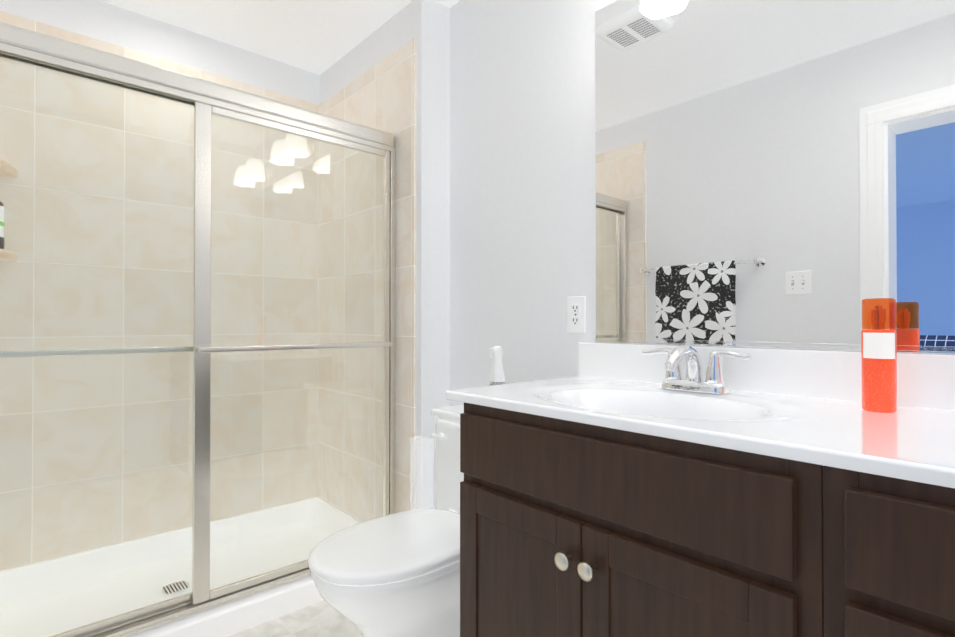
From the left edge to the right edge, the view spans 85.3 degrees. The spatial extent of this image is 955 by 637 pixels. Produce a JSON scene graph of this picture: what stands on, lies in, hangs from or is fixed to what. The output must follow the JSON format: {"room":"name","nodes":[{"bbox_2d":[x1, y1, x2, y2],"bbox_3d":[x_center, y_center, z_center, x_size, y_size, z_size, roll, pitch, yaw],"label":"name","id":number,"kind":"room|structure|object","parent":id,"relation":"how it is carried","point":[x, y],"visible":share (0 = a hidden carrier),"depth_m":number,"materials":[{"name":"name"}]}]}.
{"room":"bathroom","nodes":[
{"label":"bathroom","id":0,"kind":"room"},
{"bbox_2d":[0,0,319,104],"bbox_3d":[-1.486,-0.108,2.214,1.656,2.365,0.121,0,-1,-42],"label":"wall","id":1,"kind":"structure","parent":0,"point":[108,23],"depth_m":2.26,"materials":[{"name":"ceramic tile"},{"name":"paint"}]},
{"bbox_2d":[0,11,318,570],"bbox_3d":[-1.379,-0.025,2.220,1.464,2.200,0.012,0,-1,-42],"label":"tile","id":2,"kind":"structure","parent":1,"relation":"attached to","point":[113,267],"depth_m":2.17,"materials":[{"name":"beige tile"}]},
{"bbox_2d":[99,0,460,74],"bbox_3d":[-0.393,-1.328,1.189,1.900,0.060,3.120,0,-1,-42],"label":"ceiling","id":3,"kind":"structure","parent":0,"point":[319,37],"depth_m":2.25,"materials":[{"name":"paint"}]},
{"bbox_2d":[227,600,360,636],"bbox_3d":[-0.393,1.075,1.170,1.900,0.104,3.120,0,-1,-42],"label":"floor","id":4,"kind":"structure","parent":0,"point":[322,618],"depth_m":1.73,"materials":[{"name":"tile"}]},
{"bbox_2d":[0,497,358,636],"bbox_3d":[-1.112,0.970,1.924,1.450,0.116,0.771,0,-1,-42],"label":"shower pan","id":5,"kind":"object","parent":4,"relation":"on","point":[228,619],"depth_m":1.97,"materials":[{"name":"plastic"}]},
{"bbox_2d":[308,404,463,636],"bbox_3d":[-0.148,0.674,1.601,0.752,0.704,0.452,0,-1,-42],"label":"toilet","id":6,"kind":"object","parent":4,"relation":"on","point":[394,575],"visible":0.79,"depth_m":1.43,"materials":[{"name":"ceramic"}]},
{"bbox_2d":[409,436,433,509],"bbox_3d":[-0.211,0.739,1.958,0.064,0.577,0.086,0,-1,-42],"label":"toilet paper","id":7,"kind":"object","parent":4,"relation":"on","point":[422,478],"visible":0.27,"depth_m":1.95,"materials":[{"name":"white paper"}]},
{"bbox_2d":[446,342,954,636],"bbox_3d":[0.552,0.544,0.962,0.575,0.954,1.298,0,-1,-42],"label":"bathroom vanity","id":8,"kind":"object","parent":4,"relation":"on","point":[613,490],"visible":1,"depth_m":0.88,"materials":[{"name":"brown wood"}]},
{"bbox_2d":[489,346,504,385],"bbox_3d":[0.066,0.207,1.781,0.058,0.231,0.063,0,-1,-42],"label":"air freshener","id":9,"kind":"object","parent":8,"relation":"on","point":[497,372],"visible":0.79,"depth_m":1.76,"materials":[{"name":"white plastic"}]},
{"bbox_2d":[642,344,751,393],"bbox_3d":[0.495,0.117,1.242,0.156,0.115,0.270,0,-1,-42],"label":"faucet","id":10,"kind":"object","parent":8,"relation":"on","point":[713,382],"visible":1,"depth_m":1.24,"materials":[{"name":"silver metal"}]},
{"bbox_2d":[861,298,896,412],"bbox_3d":[0.756,0.067,0.976,0.053,0.211,0.053,0,-1,-42],"label":"bottle","id":11,"kind":"object","parent":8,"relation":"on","point":[879,365],"visible":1,"depth_m":0.96,"materials":[{"name":"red plastic"}]},
{"bbox_2d":[320,0,449,508],"bbox_3d":[-0.475,-0.105,2.510,0.244,2.365,1.030,0,-1,-42],"label":"wall","id":12,"kind":"structure","parent":0,"point":[425,24],"depth_m":2.09,"materials":[{"name":"paint"}]},
{"bbox_2d":[0,22,395,636],"bbox_3d":[-0.898,0.082,1.693,1.450,1.718,0.122,0,-1,-42],"label":"shower door","id":13,"kind":"structure","parent":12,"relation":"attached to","point":[207,100],"depth_m":1.67,"materials":[{"name":"clear glass"}]},
{"bbox_2d":[318,38,415,522],"bbox_3d":[-0.538,-0.024,2.388,0.012,2.200,0.862,0,-1,-42],"label":"tile","id":14,"kind":"structure","parent":12,"relation":"attached to","point":[380,95],"depth_m":2.34,"materials":[{"name":"beige tile"}]},
{"bbox_2d":[450,0,932,405],"bbox_3d":[0.621,-0.114,1.398,0.100,2.365,2.090,0,-1,-42],"label":"wall","id":15,"kind":"structure","parent":0,"point":[522,171],"depth_m":1.84,"materials":[{"name":"paint"}]},
{"bbox_2d":[567,296,585,332],"bbox_3d":[0.315,-0.015,1.655,0.009,0.116,0.072,0,-1,-42],"label":"electrical outlet plate","id":16,"kind":"object","parent":15,"relation":"attached to","point":[576,314],"visible":1,"depth_m":1.65,"materials":[{"name":"white plastic"}]},
{"bbox_2d":[595,0,954,353],"bbox_3d":[0.780,-0.444,1.140,0.010,1.024,1.241,0,-1,-42],"label":"mirror","id":17,"kind":"object","parent":15,"relation":"attached to","point":[775,174],"visible":1,"depth_m":1.23,"materials":[{"name":"mirrored glass"},{"name":"silver"}]},
{"bbox_3d":[-0.992,-0.121,0.560,0.180,2.365,2.999,0,-1,-42],"label":"wall","id":18,"kind":"structure","parent":0,"visible":0},
{"bbox_2d":[0,159,17,261],"bbox_3d":[-1.715,-0.385,1.727,0.275,0.341,0.275,0,-1,-42],"label":"corner shelf","id":19,"kind":"object","parent":18,"relation":"attached to","point":[4,256],"depth_m":1.84,"materials":[{"name":"stone"}]},
{"bbox_2d":[0,201,4,249],"bbox_3d":[-1.703,-0.366,1.817,0.066,0.244,0.073,0,-1,-42],"label":"shampoo bottle","id":20,"kind":"object","parent":19,"relation":"in","point":[2,232],"depth_m":1.82,"materials":[{"name":"plastic"}]}
]}

